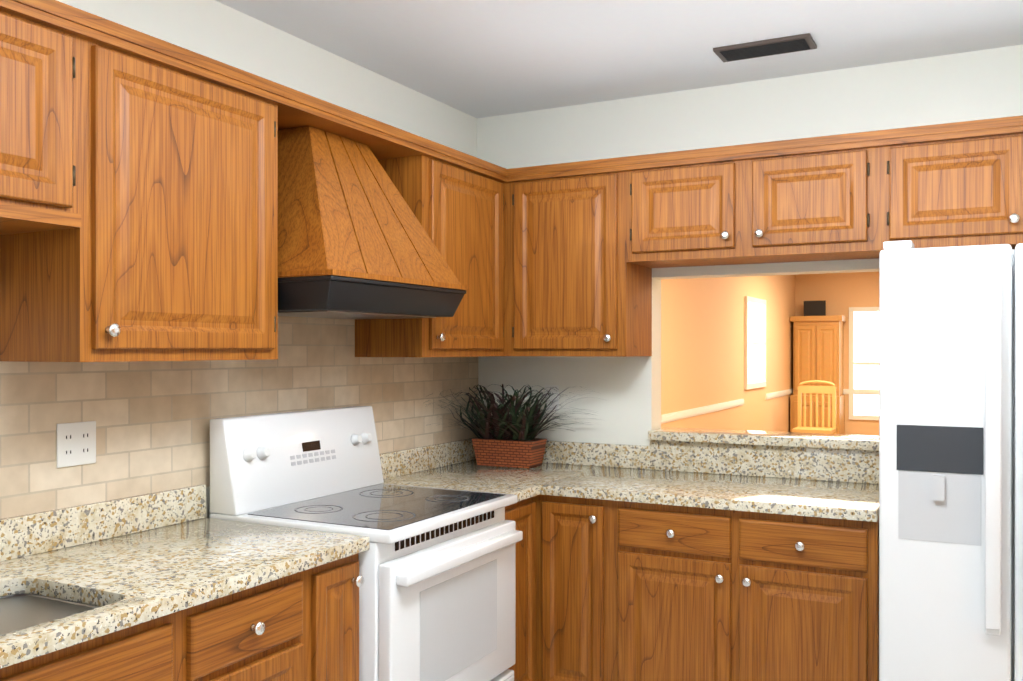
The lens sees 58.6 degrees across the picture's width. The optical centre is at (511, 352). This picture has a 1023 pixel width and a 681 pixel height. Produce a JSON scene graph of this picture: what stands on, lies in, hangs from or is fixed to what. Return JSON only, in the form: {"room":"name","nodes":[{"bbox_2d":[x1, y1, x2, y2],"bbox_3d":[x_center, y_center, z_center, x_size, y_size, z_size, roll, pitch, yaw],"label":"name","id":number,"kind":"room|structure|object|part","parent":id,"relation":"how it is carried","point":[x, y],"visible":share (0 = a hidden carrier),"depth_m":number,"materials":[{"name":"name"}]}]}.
{"room":"kitchen","nodes":[
{"label":"kitchen","id":0,"kind":"room"},
{"bbox_2d":[57,0,476,517],"bbox_3d":[-1.531,0.159,1.880,0.130,2.530,5.900,0,0,28],"label":"wall","id":1,"kind":"structure","parent":0,"point":[219,31],"depth_m":3.16,"materials":[{"name":"paint"}]},
{"bbox_2d":[0,0,95,239],"bbox_3d":[-1.234,-0.530,1.943,0.331,0.488,0.490,0,0,28],"label":"upper cabinet","id":2,"kind":"object","parent":1,"relation":"attached to","point":[48,47],"depth_m":2.01,"materials":[{"name":"brown wood"}]},
{"bbox_2d":[0,15,291,361],"bbox_3d":[-0.968,-0.376,2.451,0.331,0.798,0.656,0,0,28],"label":"upper cabinet","id":3,"kind":"object","parent":1,"relation":"attached to","point":[138,196],"depth_m":2.28,"materials":[{"name":"brown wood"}]},
{"bbox_2d":[0,316,477,518],"bbox_3d":[-1.401,0.058,1.981,0.008,0.728,5.340,0,0,28],"label":"tile backsplash","id":4,"kind":"structure","parent":1,"relation":"attached to","point":[152,419],"depth_m":2.75,"materials":[{"name":"tile"}]},
{"bbox_2d":[57,421,95,467],"bbox_3d":[-1.158,0.245,2.429,0.005,0.115,0.117,0,0,28],"label":"electrical outlet","id":5,"kind":"object","parent":4,"relation":"attached to","point":[76,443],"visible":1,"depth_m":2.43,"materials":[{"name":"white plastic"}]},
{"bbox_2d":[278,126,467,318],"bbox_3d":[-0.549,-0.422,3.035,0.492,0.602,0.760,0,0,28],"label":"range hood","id":6,"kind":"object","parent":1,"relation":"attached to","point":[355,241],"visible":0.77,"depth_m":2.87,"materials":[{"name":"brown wood"}]},
{"bbox_2d":[355,136,507,356],"bbox_3d":[-0.311,-0.380,3.705,0.331,0.798,0.641,0,0,28],"label":"upper cabinet","id":7,"kind":"object","parent":1,"relation":"attached to","point":[460,199],"depth_m":3.53,"materials":[{"name":"brown wood"}]},
{"bbox_3d":[0.311,-0.530,2.194,2.834,0.488,3.365,0,0,28],"label":"crown","id":8,"kind":"part","parent":7,"relation":"part of","materials":[{"name":"brown wood"}]},
{"bbox_2d":[215,0,1022,117],"bbox_3d":[2.579,-1.165,4.893,5.010,0.100,15.060,0,0,28],"label":"ceiling","id":9,"kind":"structure","parent":0,"point":[481,58],"depth_m":3.23,"materials":[{"name":"paint"}]},
{"bbox_2d":[713,33,816,61],"bbox_3d":[0.920,-1.104,3.312,0.340,0.011,0.150,0,0,28],"label":"ceiling vent","id":10,"kind":"object","parent":9,"relation":"in","point":[808,38],"visible":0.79,"depth_m":3.26,"materials":[{"name":"brown metal"}]},
{"bbox_2d":[720,39,809,60],"bbox_3d":[0.921,-1.096,3.313,0.300,0.004,0.112,0,0,28],"label":"louvres","id":11,"kind":"object","parent":10,"relation":"attached to","point":[768,49],"visible":1,"depth_m":3.31,"materials":[{"name":"black metal"}]},
{"bbox_2d":[661,275,794,431],"bbox_3d":[1.787,0.138,8.643,0.130,2.530,9.160,0,0,28],"label":"wall","id":12,"kind":"structure","parent":0,"point":[702,342],"depth_m":9.12,"materials":[{"name":"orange paint"}]},
{"bbox_2d":[661,399,743,423],"bbox_3d":[1.118,0.547,7.205,0.022,0.071,5.970,0,0,28],"label":"trim","id":13,"kind":"structure","parent":12,"relation":"attached to","point":[675,416],"depth_m":8.33,"materials":[{"name":"white wood"}]},
{"bbox_2d":[744,296,765,389],"bbox_3d":[2.775,-0.102,10.354,0.030,1.020,0.970,0,0,28],"label":"dining room window","id":14,"kind":"structure","parent":12,"relation":"in","point":[754,342],"depth_m":10.34,"materials":[{"name":"white glass"}]},
{"bbox_2d":[765,389,792,399],"bbox_3d":[3.469,0.533,11.690,0.022,0.071,1.858,0,0,28],"label":"trim","id":15,"kind":"structure","parent":12,"relation":"attached to","point":[790,391],"depth_m":11.47,"materials":[{"name":"white wood"}]},
{"bbox_2d":[477,45,1022,445],"bbox_3d":[1.181,0.153,3.716,2.970,2.530,0.130,0,0,28],"label":"wall","id":16,"kind":"structure","parent":0,"point":[625,402],"depth_m":3.87,"materials":[{"name":"paint"}]},
{"bbox_2d":[545,385,558,410],"bbox_3d":[0.184,0.209,4.162,0.070,0.115,0.005,0,0,28],"label":"electrical outlet","id":17,"kind":"object","parent":16,"relation":"attached to","point":[551,398],"visible":0.79,"depth_m":4.16,"materials":[{"name":"white plastic"}]},
{"bbox_2d":[516,156,651,356],"bbox_3d":[0.307,-0.381,3.909,0.502,0.798,0.330,0,0,28],"label":"upper cabinet","id":18,"kind":"object","parent":16,"relation":"attached to","point":[578,293],"depth_m":3.76,"materials":[{"name":"brown wood"}]},
{"bbox_2d":[628,144,751,271],"bbox_3d":[0.738,-0.571,3.682,0.471,0.417,0.330,0,0,28],"label":"upper cabinet","id":19,"kind":"object","parent":16,"relation":"attached to","point":[686,208],"depth_m":3.54,"materials":[{"name":"brown wood"}]},
{"bbox_2d":[744,130,883,263],"bbox_3d":[1.156,-0.570,3.463,0.474,0.417,0.330,0,0,28],"label":"upper cabinet","id":20,"kind":"object","parent":16,"relation":"attached to","point":[821,198],"depth_m":3.31,"materials":[{"name":"brown wood"}]},
{"bbox_2d":[884,115,1022,248],"bbox_3d":[1.579,-0.569,3.242,0.480,0.417,0.330,0,0,28],"label":"upper cabinet","id":21,"kind":"object","parent":16,"relation":"attached to","point":[956,183],"depth_m":3.09,"materials":[{"name":"brown wood"}]},
{"bbox_2d":[795,272,878,435],"bbox_3d":[5.986,0.129,11.539,4.880,2.530,0.130,0,0,28],"label":"wall","id":22,"kind":"structure","parent":0,"point":[840,293],"depth_m":12.25,"materials":[{"name":"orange paint"}]},
{"bbox_2d":[843,389,878,394],"bbox_3d":[5.991,0.534,11.452,4.710,0.071,0.022,0,0,28],"label":"trim","id":23,"kind":"structure","parent":22,"relation":"attached to","point":[845,391],"depth_m":12.13,"materials":[{"name":"white wood"}]},
{"bbox_2d":[849,307,878,419],"bbox_3d":[5.081,0.153,11.923,1.260,1.500,0.029,0,0,28],"label":"dining room window","id":24,"kind":"structure","parent":22,"relation":"in","point":[863,347],"depth_m":12.13,"materials":[{"name":"white glass"}]},
{"bbox_3d":[-0.216,1.476,1.195,3.100,0.100,5.900,0,0,28],"label":"floor","id":25,"kind":"structure","parent":0,"visible":0},
{"bbox_2d":[0,566,319,680],"bbox_3d":[-0.890,0.987,2.286,0.626,0.872,0.429,0,0,28],"label":"base cabinet","id":26,"kind":"object","parent":25,"relation":"on","point":[269,631],"depth_m":2.05,"materials":[{"name":"brown wood"}]},
{"bbox_2d":[0,485,369,668],"bbox_3d":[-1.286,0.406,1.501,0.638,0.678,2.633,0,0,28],"label":"countertop","id":27,"kind":"structure","parent":26,"relation":"on","point":[72,576],"depth_m":2.23,"materials":[{"name":"stone"}]},
{"bbox_2d":[320,553,363,680],"bbox_3d":[-0.738,0.986,2.575,0.626,0.872,0.224,0,0,28],"label":"base cabinet","id":28,"kind":"object","parent":25,"relation":"on","point":[340,580],"depth_m":2.44,"materials":[{"name":"brown wood"}]},
{"bbox_2d":[210,406,522,680],"bbox_3d":[-0.439,0.813,2.981,0.715,1.215,0.762,0,0,28],"label":"stove","id":29,"kind":"object","parent":25,"relation":"on","point":[437,588],"visible":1,"depth_m":2.85,"materials":[{"name":"white metal"}]},
{"bbox_3d":[-0.413,0.494,2.966,0.525,0.002,0.692,0,0,28],"label":"glass","id":30,"kind":"part","parent":29,"relation":"part of","materials":[{"name":"grey glass"}]},
{"bbox_3d":[-0.159,0.969,2.835,0.083,0.765,0.750,0,0,28],"label":"door","id":31,"kind":"part","parent":29,"relation":"part of","materials":[{"name":"white metal"}]},
{"bbox_2d":[505,495,539,680],"bbox_3d":[-0.255,0.983,3.498,0.626,0.872,0.314,0,0,28],"label":"base cabinet","id":32,"kind":"object","parent":25,"relation":"on","point":[526,512],"depth_m":3.44,"materials":[{"name":"brown wood"}]},
{"bbox_2d":[380,455,507,493],"bbox_3d":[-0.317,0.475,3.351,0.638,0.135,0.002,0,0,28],"label":"countertop","id":33,"kind":"structure","parent":32,"relation":"on","point":[409,470],"depth_m":3.71,"materials":[{"name":"stone"}]},
{"bbox_2d":[540,495,611,680],"bbox_3d":[0.368,0.982,3.714,0.315,0.872,0.625,0,0,28],"label":"base cabinet","id":34,"kind":"object","parent":25,"relation":"on","point":[609,590],"depth_m":3.43,"materials":[{"name":"brown wood"}]},
{"bbox_2d":[612,500,878,680],"bbox_3d":[0.915,0.983,3.428,0.920,0.872,0.625,0,0,28],"label":"base cabinet","id":35,"kind":"object","parent":25,"relation":"on","point":[699,594],"depth_m":3.14,"materials":[{"name":"brown wood"}]},
{"bbox_2d":[392,427,878,521],"bbox_3d":[0.543,0.440,3.701,1.836,0.203,0.849,0,0,28],"label":"countertop","id":36,"kind":"structure","parent":35,"relation":"on","point":[834,476],"depth_m":3.62,"materials":[{"name":"stone"}]},
{"bbox_2d":[424,384,599,468],"bbox_3d":[0.017,0.326,3.878,0.677,0.355,0.594,0,0,28],"label":"plant","id":37,"kind":"object","parent":36,"relation":"on","point":[507,435],"visible":1,"depth_m":3.99,"materials":[{"name":"green plant"}]},
{"bbox_3d":[-0.009,0.444,4.053,0.300,0.118,0.150,0,0,28],"label":"pot","id":38,"kind":"part","parent":37,"relation":"part of","materials":[{"name":"orange brick"}]},
{"bbox_2d":[879,240,1022,680],"bbox_3d":[1.673,0.536,2.868,0.890,1.740,0.838,0,0,28],"label":"fridge","id":39,"kind":"object","parent":25,"relation":"on","point":[950,463],"visible":1,"depth_m":2.65,"materials":[{"name":"white metal"}]},
{"bbox_3d":[1.252,0.284,2.669,0.230,0.135,0.008,0,0,28],"label":"panel","id":40,"kind":"part","parent":39,"relation":"part of","materials":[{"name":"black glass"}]},
{"bbox_3d":[3.191,1.455,7.911,3.300,0.101,9.160,0,0,28],"label":"floor","id":41,"kind":"structure","parent":0,"visible":0},
{"bbox_2d":[792,380,835,433],"bbox_3d":[3.586,0.868,10.796,0.440,1.056,0.420,0,0,28],"label":"dining chair","id":42,"kind":"object","parent":41,"relation":"on","point":[828,390],"visible":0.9,"depth_m":10.92,"materials":[{"name":"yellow wood"}]},
{"bbox_2d":[790,315,845,433],"bbox_3d":[4.082,0.457,12.150,0.660,1.870,0.499,0,0,28],"label":"hutch","id":43,"kind":"object","parent":41,"relation":"on","point":[817,347],"visible":0.58,"depth_m":12.00,"materials":[{"name":"brown wood"}]},
{"bbox_2d":[804,300,825,315],"bbox_3d":[4.067,-0.584,12.227,0.280,0.208,0.030,0,0,28],"label":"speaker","id":44,"kind":"object","parent":43,"relation":"on","point":[814,308],"visible":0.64,"depth_m":12.21,"materials":[{"name":"black"}]}
]}

